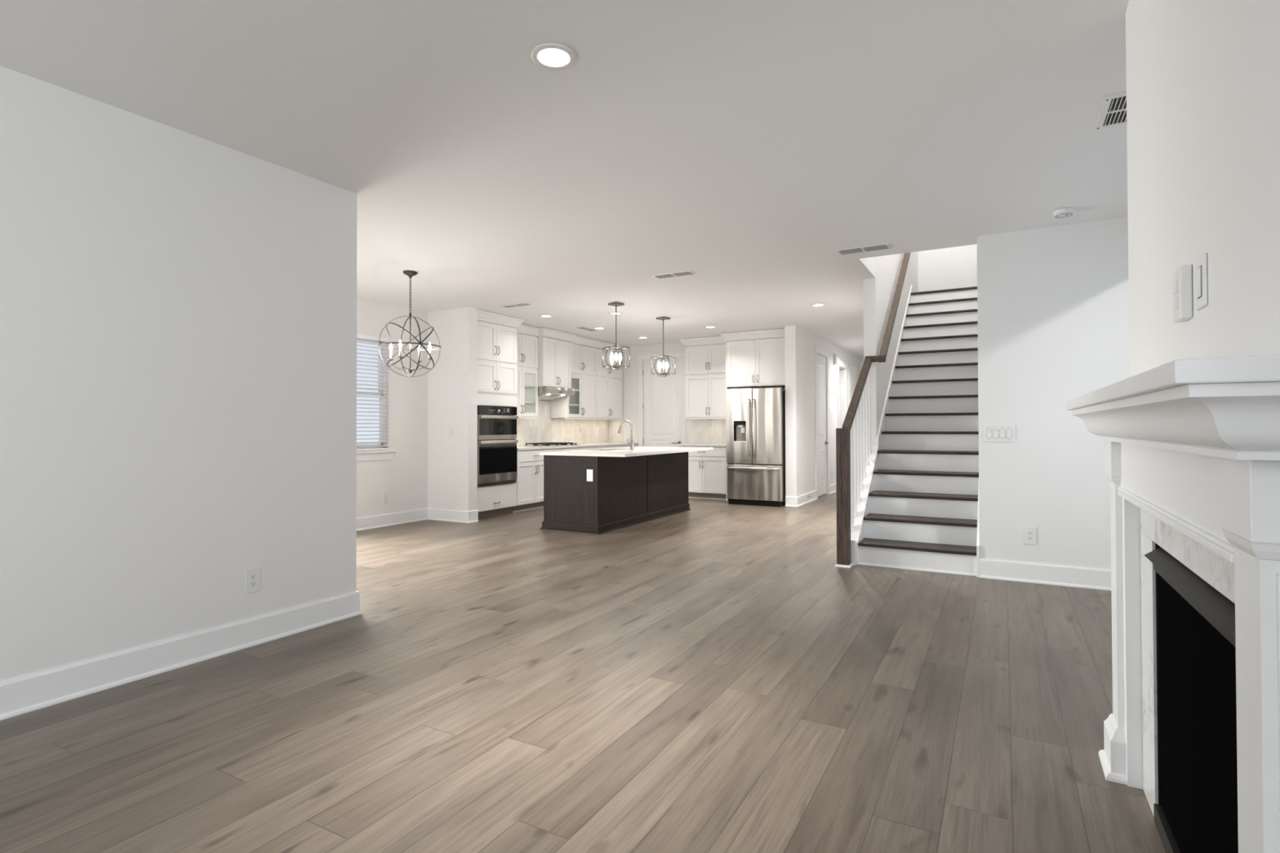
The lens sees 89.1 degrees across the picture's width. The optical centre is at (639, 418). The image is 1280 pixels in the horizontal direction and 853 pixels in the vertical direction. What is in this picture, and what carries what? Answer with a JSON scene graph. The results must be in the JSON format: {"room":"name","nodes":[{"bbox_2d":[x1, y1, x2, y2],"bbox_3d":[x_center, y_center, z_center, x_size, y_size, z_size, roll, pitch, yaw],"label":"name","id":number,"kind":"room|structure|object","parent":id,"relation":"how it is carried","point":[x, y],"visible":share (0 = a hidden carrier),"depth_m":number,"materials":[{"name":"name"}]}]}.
{"room":"living room","nodes":[
{"label":"living room","id":0,"kind":"room"},
{"bbox_2d":[0,65,356,683],"bbox_3d":[-3.597,-0.132,1.201,0.120,2.735,6.990,-1,-1,29],"label":"wall","id":1,"kind":"structure","parent":0,"point":[178,308],"depth_m":3.23,"materials":[{"name":"white paint"}]},
{"bbox_2d":[0,591,362,720],"bbox_3d":[-3.571,1.161,1.194,0.141,0.147,7.006,-1,-1,29],"label":"baseboard","id":2,"kind":"structure","parent":1,"relation":"attached to","point":[24,695],"depth_m":3.21,"materials":[{"name":"white paint"}]},
{"bbox_2d":[244,566,260,594],"bbox_3d":[-2.160,0.900,3.627,0.007,0.135,0.084,-1,-1,29],"label":"wall outlet","id":3,"kind":"object","parent":1,"relation":"attached to","point":[252,575],"visible":1,"depth_m":3.62,"materials":[{"name":"white plastic"}]},
{"bbox_2d":[249,573,256,580],"bbox_3d":[-2.158,0.880,3.626,0.002,0.029,0.034,-1,-1,29],"label":"receptacle","id":4,"kind":"object","parent":3,"relation":"attached to","point":[252,576],"depth_m":3.63,"materials":[{"name":"white plastic"}]},
{"bbox_2d":[249,580,256,586],"bbox_3d":[-2.158,0.919,3.626,0.002,0.029,0.034,-1,-1,29],"label":"receptacle","id":5,"kind":"object","parent":3,"relation":"attached to","point":[252,583],"depth_m":3.63,"materials":[{"name":"white plastic"}]},
{"bbox_2d":[427,306,477,511],"bbox_3d":[-2.446,-0.050,8.471,0.715,2.735,0.160,-1,-1,29],"label":"wall","id":6,"kind":"structure","parent":0,"point":[452,382],"depth_m":8.36,"materials":[{"name":"white paint"}]},
{"bbox_2d":[356,297,595,518],"bbox_3d":[-2.571,-0.043,9.102,0.120,2.735,8.050,-1,-1,29],"label":"wall","id":7,"kind":"structure","parent":0,"point":[405,477],"depth_m":8.18,"materials":[{"name":"white paint"}]},
{"bbox_2d":[356,338,396,461],"bbox_3d":[-3.357,-0.253,7.625,0.150,1.495,1.120,-1,-1,29],"label":"window","id":8,"kind":"structure","parent":7,"relation":"in","point":[362,455],"depth_m":7.97,"materials":[{"name":"white plastic"}]},
{"bbox_2d":[356,333,389,451],"bbox_3d":[-3.337,-0.313,7.614,0.057,1.375,0.928,-1,-1,29],"label":"window blind","id":9,"kind":"object","parent":8,"relation":"attached to","point":[358,335],"visible":0.36,"depth_m":7.81,"materials":[{"name":"white plastic"}]},
{"bbox_2d":[382,491,388,502],"bbox_3d":[-3.119,0.961,7.972,0.007,0.135,0.084,-1,-1,29],"label":"wall outlet","id":10,"kind":"object","parent":7,"relation":"attached to","point":[385,495],"visible":1,"depth_m":7.97,"materials":[{"name":"white plastic"}]},
{"bbox_2d":[355,507,479,531],"bbox_3d":[-3.241,1.228,6.998,0.741,0.147,3.485,-1,-1,29],"label":"baseboard","id":11,"kind":"structure","parent":7,"relation":"attached to","point":[446,515],"depth_m":8.24,"materials":[{"name":"white paint"}]},
{"bbox_2d":[515,332,537,418],"bbox_3d":[-1.913,-0.658,9.756,0.375,1.302,0.858,-1,-1,29],"label":"upper cabinet","id":12,"kind":"object","parent":7,"relation":"attached to","point":[526,363],"visible":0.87,"depth_m":9.88,"materials":[{"name":"white paint"}]},
{"bbox_2d":[537,336,571,388],"bbox_3d":[-1.480,-0.898,10.443,0.465,0.808,0.756,-1,-1,29],"label":"upper cabinet","id":13,"kind":"object","parent":7,"relation":"attached to","point":[554,355],"visible":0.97,"depth_m":10.29,"materials":[{"name":"white paint"}]},
{"bbox_2d":[537,386,574,399],"bbox_3d":[-1.468,-0.403,10.431,0.494,0.179,0.752,-1,-1,29],"label":"range hood","id":14,"kind":"object","parent":13,"relation":"attached to","point":[544,393],"visible":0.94,"depth_m":10.32,"materials":[{"name":"silver metal"}]},
{"bbox_2d":[516,400,608,446],"bbox_3d":[-1.451,0.062,10.974,0.009,0.737,3.445,-1,-1,29],"label":"backsplash","id":15,"kind":"structure","parent":7,"relation":"attached to","point":[544,428],"depth_m":11.00,"materials":[{"name":"tile"}]},
{"bbox_2d":[569,426,572,435],"bbox_3d":[-1.207,0.213,11.390,0.007,0.135,0.084,-1,-1,29],"label":"wall outlet","id":16,"kind":"object","parent":15,"relation":"attached to","point":[571,428],"visible":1,"depth_m":11.38,"materials":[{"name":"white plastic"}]},
{"bbox_2d":[550,342,596,419],"bbox_3d":[-1.113,-0.644,11.188,0.375,1.302,0.903,-1,-1,29],"label":"upper cabinet","id":17,"kind":"object","parent":7,"relation":"attached to","point":[582,405],"visible":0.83,"depth_m":11.20,"materials":[{"name":"white paint"}]},
{"bbox_2d":[568,404,579,406],"bbox_3d":[-1.143,-0.238,11.201,0.286,0.018,0.855,-1,-1,29],"label":"shelf","id":18,"kind":"object","parent":17,"relation":"attached to","point":[570,405],"depth_m":11.03,"materials":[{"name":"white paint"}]},
{"bbox_2d":[595,347,622,420],"bbox_3d":[-0.671,-0.636,11.982,0.375,1.302,0.910,-1,-1,29],"label":"upper cabinet","id":19,"kind":"object","parent":7,"relation":"attached to","point":[609,380],"visible":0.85,"depth_m":11.85,"materials":[{"name":"white paint"}]},
{"bbox_2d":[0,0,1128,356],"bbox_3d":[0.124,-1.534,6.016,7.860,0.160,19.240,-1,-1,29],"label":"ceiling","id":20,"kind":"structure","parent":0,"point":[740,145],"depth_m":3.29,"materials":[{"name":"white paint"}]},
{"bbox_2d":[377,270,441,377],"bbox_3d":[-2.252,-0.927,6.374,0.581,1.031,0.581,-1,-1,29],"label":"globe chandelier","id":21,"kind":"object","parent":20,"relation":"hanging from","point":[410,273],"visible":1,"depth_m":6.34,"materials":[{"name":"brown metal"}]},
{"bbox_2d":[399,347,401,356],"bbox_3d":[-2.276,-0.636,6.172,0.021,0.087,0.021,-1,-1,29],"label":"candle","id":22,"kind":"object","parent":21,"relation":"on","point":[400,348],"depth_m":6.16,"materials":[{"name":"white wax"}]},
{"bbox_2d":[499,302,532,307],"bbox_3d":[-1.544,-1.418,8.114,0.420,0.012,0.130,-1,-1,29],"label":"ceiling vent","id":23,"kind":"object","parent":20,"relation":"in","point":[520,304],"visible":1,"depth_m":8.09,"materials":[{"name":"white metal"}]},
{"bbox_2d":[539,315,552,317],"bbox_3d":[-1.288,-1.411,8.921,0.190,0.007,0.190,-1,-1,29],"label":"recessed light","id":24,"kind":"object","parent":20,"relation":"in","point":[542,316],"visible":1,"depth_m":8.92,"materials":[{"name":"white"}]},
{"bbox_2d":[530,43,577,70],"bbox_3d":[-0.355,-1.487,2.672,0.190,0.007,0.190,-1,-1,29],"label":"recessed light","id":25,"kind":"object","parent":20,"relation":"in","point":[554,56],"visible":1,"depth_m":2.66,"materials":[{"name":"white"}]},
{"bbox_2d":[575,326,599,331],"bbox_3d":[-0.819,-1.397,10.091,0.160,0.012,0.420,-1,-1,29],"label":"ceiling vent","id":26,"kind":"object","parent":20,"relation":"in","point":[579,327],"visible":1,"depth_m":10.04,"materials":[{"name":"white metal"}]},
{"bbox_2d":[593,327,604,329],"bbox_3d":[-0.628,-1.400,10.042,0.190,0.007,0.190,-1,-1,29],"label":"recessed light","id":27,"kind":"object","parent":20,"relation":"in","point":[598,328],"visible":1,"depth_m":10.04,"materials":[{"name":"white"}]},
{"bbox_2d":[608,311,622,315],"bbox_3d":[-0.326,-1.416,8.717,0.190,0.007,0.190,-1,-1,29],"label":"recessed light","id":28,"kind":"object","parent":20,"relation":"in","point":[611,313],"visible":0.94,"depth_m":8.68,"materials":[{"name":"white"}]},
{"bbox_2d":[602,302,630,369],"bbox_3d":[-0.294,-1.017,8.019,0.282,0.824,0.282,-1,-1,33],"label":"lantern pendant","id":29,"kind":"object","parent":20,"relation":"hanging from","point":[613,304],"visible":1,"depth_m":8.01,"materials":[{"name":"grey metal"}]},
{"bbox_2d":[610,353,613,365],"bbox_3d":[-0.342,-0.737,8.042,0.042,0.162,0.042,-1,-1,29],"label":"candle","id":30,"kind":"object","parent":29,"relation":"on","point":[611,357],"depth_m":8.03,"materials":[{"name":"white wax"}]},
{"bbox_2d":[617,352,622,365],"bbox_3d":[-0.247,-0.737,8.045,0.042,0.162,0.042,-1,-1,29],"label":"candle","id":31,"kind":"object","parent":29,"relation":"on","point":[620,358],"depth_m":8.04,"materials":[{"name":"white glass"}]},
{"bbox_2d":[651,316,675,377],"bbox_3d":[0.326,-1.004,9.082,0.282,0.828,0.282,-1,-1,33],"label":"lantern pendant","id":32,"kind":"object","parent":20,"relation":"hanging from","point":[662,318],"visible":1,"depth_m":9.07,"materials":[{"name":"grey metal"}]},
{"bbox_2d":[651,270,697,279],"bbox_3d":[0.339,-1.442,6.502,0.430,0.012,0.160,-1,-1,29],"label":"ceiling vent","id":33,"kind":"object","parent":20,"relation":"in","point":[686,272],"visible":1,"depth_m":6.48,"materials":[{"name":"white metal"}]},
{"bbox_2d":[703,325,716,328],"bbox_3d":[1.073,-1.406,9.951,0.190,0.007,0.190,-1,-1,29],"label":"recessed light","id":34,"kind":"object","parent":20,"relation":"in","point":[708,326],"visible":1,"depth_m":9.92,"materials":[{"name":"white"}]},
{"bbox_2d":[810,303,826,306],"bbox_3d":[2.236,-1.430,8.157,0.190,0.007,0.190,-1,-1,29],"label":"recessed light","id":35,"kind":"object","parent":20,"relation":"in","point":[813,304],"visible":1,"depth_m":8.14,"materials":[{"name":"white"}]},
{"bbox_2d":[835,243,891,254],"bbox_3d":[1.918,-1.457,5.587,0.430,0.012,0.170,-1,-1,29],"label":"ceiling vent","id":36,"kind":"object","parent":20,"relation":"in","point":[884,246],"visible":1,"depth_m":5.57,"materials":[{"name":"white metal"}]},
{"bbox_2d":[1052,207,1075,217],"bbox_3d":[3.002,-1.456,4.604,0.136,0.042,0.136,-1,-1,29],"label":"smoke detector","id":37,"kind":"object","parent":20,"relation":"attached to","point":[1064,212],"visible":1,"depth_m":4.57,"materials":[{"name":"white plastic"}]},
{"bbox_2d":[1094,91,1126,130],"bbox_3d":[2.422,-1.489,3.073,0.410,0.010,0.380,-1,-1,29],"label":"ceiling vent","id":38,"kind":"object","parent":20,"relation":"in","point":[1113,113],"visible":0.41,"depth_m":3.15,"materials":[{"name":"white metal"}]},
{"bbox_2d":[0,492,1165,852],"bbox_3d":[0.277,1.341,6.016,8.600,0.120,19.600,-1,-1,29],"label":"floor","id":39,"kind":"structure","parent":0,"point":[707,677],"depth_m":2.71,"materials":[{"name":"brown wood"}]},
{"bbox_2d":[477,320,517,518],"bbox_3d":[-2.201,0.002,8.924,0.679,2.640,0.860,-1,-1,29],"label":"tall cabinet","id":40,"kind":"object","parent":39,"relation":"on","point":[496,343],"visible":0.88,"depth_m":8.79,"materials":[{"name":"white paint"}]},
{"bbox_2d":[477,405,518,487],"bbox_3d":[-2.144,0.360,8.915,0.612,1.058,0.755,-1,-1,29],"label":"wall oven","id":41,"kind":"object","parent":40,"relation":"in","point":[496,425],"visible":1,"depth_m":8.74,"materials":[{"name":"silver metal"}]},
{"bbox_2d":[477,309,626,352],"bbox_3d":[-1.203,-1.333,10.355,0.370,0.118,4.308,-1,-1,29],"label":"trim","id":42,"kind":"structure","parent":40,"relation":"attached to","point":[485,316],"depth_m":9.98,"materials":[{"name":"white paint"}]},
{"bbox_2d":[511,448,553,512],"bbox_3d":[-1.769,0.890,9.655,0.649,0.878,0.847,-1,-1,29],"label":"base cabinet","id":43,"kind":"object","parent":39,"relation":"on","point":[530,464],"visible":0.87,"depth_m":9.41,"materials":[{"name":"white paint"}]},
{"bbox_2d":[552,447,582,451],"bbox_3d":[-1.369,0.897,10.370,0.649,0.878,0.788,-1,-1,29],"label":"base cabinet","id":44,"kind":"object","parent":39,"relation":"on","point":[572,448],"visible":0.03,"depth_m":10.22,"materials":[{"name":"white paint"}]},
{"bbox_2d":[582,445,611,449],"bbox_3d":[-0.962,0.905,11.101,0.649,0.878,0.881,-1,-1,29],"label":"base cabinet","id":45,"kind":"object","parent":39,"relation":"on","point":[604,446],"visible":0.04,"depth_m":10.95,"materials":[{"name":"white paint"}]},
{"bbox_2d":[540,452,690,534],"bbox_3d":[-0.226,0.874,8.579,0.826,0.877,2.462,-1,-1,29],"label":"kitchen island","id":46,"kind":"object","parent":39,"relation":"on","point":[623,492],"visible":0.84,"depth_m":7.69,"materials":[{"name":"brown wood"}]},
{"bbox_2d":[586,469,592,481],"bbox_3d":[-0.571,0.641,7.396,0.084,0.135,0.007,-1,-1,29],"label":"wall outlet","id":47,"kind":"object","parent":46,"relation":"attached to","point":[589,472],"visible":1,"depth_m":7.39,"materials":[{"name":"white plastic"}]},
{"bbox_2d":[539,446,713,457],"bbox_3d":[-0.069,0.416,8.515,1.175,0.034,2.500,-1,-1,29],"label":"island countertop","id":48,"kind":"structure","parent":46,"relation":"on","point":[638,451],"depth_m":7.97,"materials":[{"name":"stone"}]},
{"bbox_2d":[617,419,634,449],"bbox_3d":[-0.186,0.204,8.531,0.241,0.390,0.059,-1,-1,29],"label":"kitchen faucet","id":49,"kind":"object","parent":48,"relation":"on","point":[631,443],"visible":1,"depth_m":8.48,"materials":[{"name":"silver metal"}]},
{"bbox_2d":[610,444,636,448],"bbox_3d":[-0.524,0.913,11.884,0.649,0.878,0.910,-1,-1,29],"label":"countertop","id":50,"kind":"structure","parent":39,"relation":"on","point":[620,446],"depth_m":11.69,"materials":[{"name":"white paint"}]},
{"bbox_2d":[516,442,637,450],"bbox_3d":[-1.165,0.445,10.808,0.657,0.032,3.442,-1,-1,29],"label":"countertop","id":51,"kind":"structure","parent":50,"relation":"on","point":[597,444],"depth_m":10.51,"materials":[{"name":"stone"}]},
{"bbox_2d":[525,442,577,446],"bbox_3d":[-1.399,0.403,10.391,0.515,0.044,0.790,-1,-1,29],"label":"gas cooktop","id":52,"kind":"object","parent":51,"relation":"in","point":[542,444],"visible":1,"depth_m":10.21,"materials":[{"name":"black metal"}]},
{"bbox_2d":[679,445,726,500],"bbox_3d":[1.169,0.899,11.083,0.858,0.878,0.649,-1,-1,29],"label":"base cabinet","id":53,"kind":"object","parent":39,"relation":"on","point":[707,469],"visible":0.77,"depth_m":10.79,"materials":[{"name":"white paint"}]},
{"bbox_2d":[676,443,725,446],"bbox_3d":[1.163,0.442,11.115,0.893,0.032,0.637,-1,-1,29],"label":"countertop","id":54,"kind":"structure","parent":53,"relation":"on","point":[685,444],"depth_m":10.88,"materials":[{"name":"stone"}]},
{"bbox_2d":[725,337,785,500],"bbox_3d":[2.013,0.010,10.627,1.066,2.640,0.659,-1,-1,29],"label":"tall cabinet","id":55,"kind":"object","parent":39,"relation":"on","point":[753,363],"visible":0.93,"depth_m":10.42,"materials":[{"name":"white paint"}]},
{"bbox_2d":[680,328,784,346],"bbox_3d":[1.474,-1.336,10.748,0.416,0.118,2.120,0,-1,-43],"label":"trim","id":56,"kind":"structure","parent":55,"relation":"attached to","point":[725,337],"depth_m":10.54,"materials":[{"name":"white paint"}]},
{"bbox_2d":[726,386,785,506],"bbox_3d":[1.928,0.423,10.290,0.864,1.807,0.982,-1,-1,29],"label":"refrigerator","id":57,"kind":"object","parent":39,"relation":"on","point":[756,417],"visible":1,"depth_m":9.90,"materials":[{"name":"grey metal"}]},
{"bbox_2d":[835,252,911,568],"bbox_3d":[2.779,-0.659,7.242,0.195,3.895,3.898,-1,-1,32],"label":"stair railing","id":58,"kind":"object","parent":39,"relation":"on","point":[853,441],"visible":1,"depth_m":5.95,"materials":[{"name":"brown wood"}]},
{"bbox_2d":[856,284,979,577],"bbox_3d":[3.296,-0.328,7.247,0.958,3.232,4.138,-1,-1,29],"label":"staircase","id":59,"kind":"structure","parent":39,"relation":"on","point":[931,405],"depth_m":6.51,"materials":[{"name":"white paint"}]},
{"bbox_2d":[1066,355,1279,852],"bbox_3d":[1.405,0.573,1.629,0.422,1.307,1.835,-1,-1,29],"label":"fireplace","id":60,"kind":"object","parent":39,"relation":"on","point":[1192,446],"visible":1,"depth_m":1.43,"materials":[{"name":"white paint"}]},
{"bbox_2d":[1066,355,1279,410],"bbox_3d":[1.302,-0.061,1.693,0.190,0.036,1.835,-1,-1,29],"label":"mantel shelf","id":61,"kind":"object","parent":60,"relation":"attached to","point":[1246,373],"depth_m":0.93,"materials":[{"name":"white paint"}]},
{"bbox_2d":[1144,546,1235,638],"bbox_3d":[1.353,0.399,1.598,0.048,0.037,0.893,-1,-1,29],"label":"hood","id":62,"kind":"object","parent":60,"relation":"attached to","point":[1218,606],"depth_m":1.52,"materials":[{"name":"brown metal"}]},
{"bbox_2d":[622,342,785,446],"bbox_3d":[1.064,-0.023,11.615,3.780,2.735,0.120,-1,-1,29],"label":"wall","id":63,"kind":"structure","parent":0,"point":[629,375],"depth_m":12.21,"materials":[{"name":"white paint"}]},
{"bbox_2d":[608,419,622,442],"bbox_3d":[-0.463,0.224,12.389,0.325,0.442,0.009,-1,-1,29],"label":"backsplash","id":64,"kind":"structure","parent":63,"relation":"attached to","point":[614,436],"depth_m":12.39,"materials":[{"name":"tile"}]},
{"bbox_2d":[638,352,686,446],"bbox_3d":[0.404,0.077,11.909,0.980,2.545,0.108,-1,-1,29],"label":"door","id":65,"kind":"structure","parent":63,"relation":"in","point":[662,422],"depth_m":11.94,"materials":[{"name":"white paint"}]},
{"bbox_2d":[684,343,725,419],"bbox_3d":[1.234,-0.649,11.227,0.865,1.302,0.375,-1,-1,29],"label":"upper cabinet","id":66,"kind":"object","parent":63,"relation":"attached to","point":[705,364],"visible":0.83,"depth_m":11.13,"materials":[{"name":"white paint"}]},
{"bbox_2d":[691,418,725,443],"bbox_3d":[1.318,0.205,11.396,0.894,0.447,0.009,-1,-1,29],"label":"backsplash","id":67,"kind":"structure","parent":63,"relation":"attached to","point":[703,430],"depth_m":11.46,"materials":[{"name":"tile"}]},
{"bbox_2d":[717,425,721,433],"bbox_3d":[1.389,0.182,11.345,0.084,0.135,0.007,-1,-1,29],"label":"wall outlet","id":68,"kind":"object","parent":67,"relation":"attached to","point":[719,427],"visible":1,"depth_m":11.34,"materials":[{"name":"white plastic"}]},
{"bbox_2d":[784,325,860,497],"bbox_3d":[3.522,-0.024,12.064,0.165,2.735,5.100,-1,-1,29],"label":"wall","id":69,"kind":"structure","parent":0,"point":[800,344],"depth_m":10.24,"materials":[{"name":"white paint"}]},
{"bbox_2d":[785,490,817,506],"bbox_3d":[2.565,1.252,10.302,0.191,0.147,1.166,-1,-1,29],"label":"baseboard","id":70,"kind":"structure","parent":69,"relation":"attached to","point":[790,501],"depth_m":9.92,"materials":[{"name":"white paint"}]},
{"bbox_2d":[814,346,829,498],"bbox_3d":[3.134,0.069,11.191,0.108,2.530,0.920,-1,-1,29],"label":"door","id":71,"kind":"structure","parent":69,"relation":"in","point":[820,361],"depth_m":11.23,"materials":[{"name":"white paint"}]},
{"bbox_2d":[829,483,835,493],"bbox_3d":[3.574,1.268,11.941,0.026,0.147,0.840,-1,-1,29],"label":"baseboard","id":72,"kind":"structure","parent":69,"relation":"attached to","point":[832,487],"depth_m":11.78,"materials":[{"name":"white paint"}]},
{"bbox_2d":[833,354,838,364],"bbox_3d":[3.632,-1.107,12.048,0.060,0.180,0.160,-1,-1,29],"label":"door chime","id":73,"kind":"object","parent":69,"relation":"attached to","point":[835,356],"visible":1,"depth_m":11.98,"materials":[{"name":"white plastic"}]},
{"bbox_2d":[836,360,847,428],"bbox_3d":[3.878,0.124,12.636,0.138,2.450,0.830,-1,-1,29],"label":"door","id":74,"kind":"structure","parent":69,"relation":"attached to","point":[842,367],"depth_m":12.91,"materials":[{"name":"white paint"}]},
{"bbox_2d":[848,364,857,404],"bbox_3d":[4.418,0.132,13.480,0.018,2.450,0.750,-1,-1,29],"label":"trim","id":75,"kind":"structure","parent":69,"relation":"attached to","point":[852,380],"depth_m":13.36,"materials":[{"name":"white paint"}]},
{"bbox_2d":[860,356,863,371],"bbox_3d":[3.804,0.008,14.895,5.610,2.735,0.120,-1,-1,29],"label":"wall","id":76,"kind":"structure","parent":0,"point":[861,357],"depth_m":14.25,"materials":[{"name":"white paint"}]},
{"bbox_2d":[850,251,924,564],"bbox_3d":[3.993,-1.487,9.623,0.120,5.600,8.930,-1,-1,29],"label":"wall","id":77,"kind":"structure","parent":0,"point":[878,291],"depth_m":6.90,"materials":[{"name":"white paint"}]},
{"bbox_2d":[850,540,855,565],"bbox_3d":[2.304,1.175,6.575,0.142,0.215,2.052,-1,-1,29],"label":"baseboard","id":78,"kind":"structure","parent":77,"relation":"attached to","point":[852,542],"depth_m":5.66,"materials":[{"name":"white paint"}]},
{"bbox_2d":[918,244,977,292],"bbox_3d":[3.583,-3.014,7.806,1.200,2.825,5.010,-1,-1,29],"label":"wall","id":79,"kind":"structure","parent":0,"point":[950,268],"depth_m":9.91,"materials":[{"name":"white paint"}]},
{"bbox_2d":[977,217,1129,569],"bbox_3d":[4.532,-1.517,7.172,1.290,5.600,5.165,-1,-1,29],"label":"wall","id":80,"kind":"structure","parent":0,"point":[1053,302],"depth_m":4.98,"materials":[{"name":"white paint"}]},
{"bbox_2d":[982,424,1015,442],"bbox_3d":[2.837,0.114,5.137,0.221,0.136,0.011,-1,-1,29],"label":"light switch","id":81,"kind":"object","parent":80,"relation":"attached to","point":[991,433],"visible":1,"depth_m":5.13,"materials":[{"name":"white plastic"}]},
{"bbox_2d":[1023,526,1036,544],"bbox_3d":[3.018,0.902,5.030,0.084,0.135,0.007,-1,-1,29],"label":"wall outlet","id":82,"kind":"object","parent":80,"relation":"attached to","point":[1029,533],"visible":1,"depth_m":5.03,"materials":[{"name":"white plastic"}]},
{"bbox_2d":[979,559,1111,591],"bbox_3d":[3.220,1.187,4.904,1.165,0.147,0.026,-1,-1,29],"label":"baseboard","id":83,"kind":"structure","parent":80,"relation":"attached to","point":[1052,575],"depth_m":4.96,"materials":[{"name":"white paint"}]},
{"bbox_2d":[1125,0,1279,377],"bbox_3d":[1.521,-0.146,1.161,0.712,2.735,2.407,-1,-1,29],"label":"wall","id":84,"kind":"structure","parent":0,"point":[1203,76],"depth_m":1.49,"materials":[{"name":"white paint"}]},
{"bbox_2d":[1173,264,1192,322],"bbox_3d":[1.358,-0.313,1.630,0.026,0.132,0.084,-1,-1,29],"label":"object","id":85,"kind":"object","parent":84,"relation":"attached to","point":[1182,275],"visible":1,"depth_m":1.60,"materials":[{"name":"white plastic"}]},
{"bbox_2d":[1195,252,1207,310],"bbox_3d":[1.301,-0.317,1.508,0.008,0.120,0.082,-1,-1,29],"label":"light switch","id":86,"kind":"object","parent":84,"relation":"attached to","point":[1201,264],"visible":1,"depth_m":1.50,"materials":[{"name":"white plastic"}]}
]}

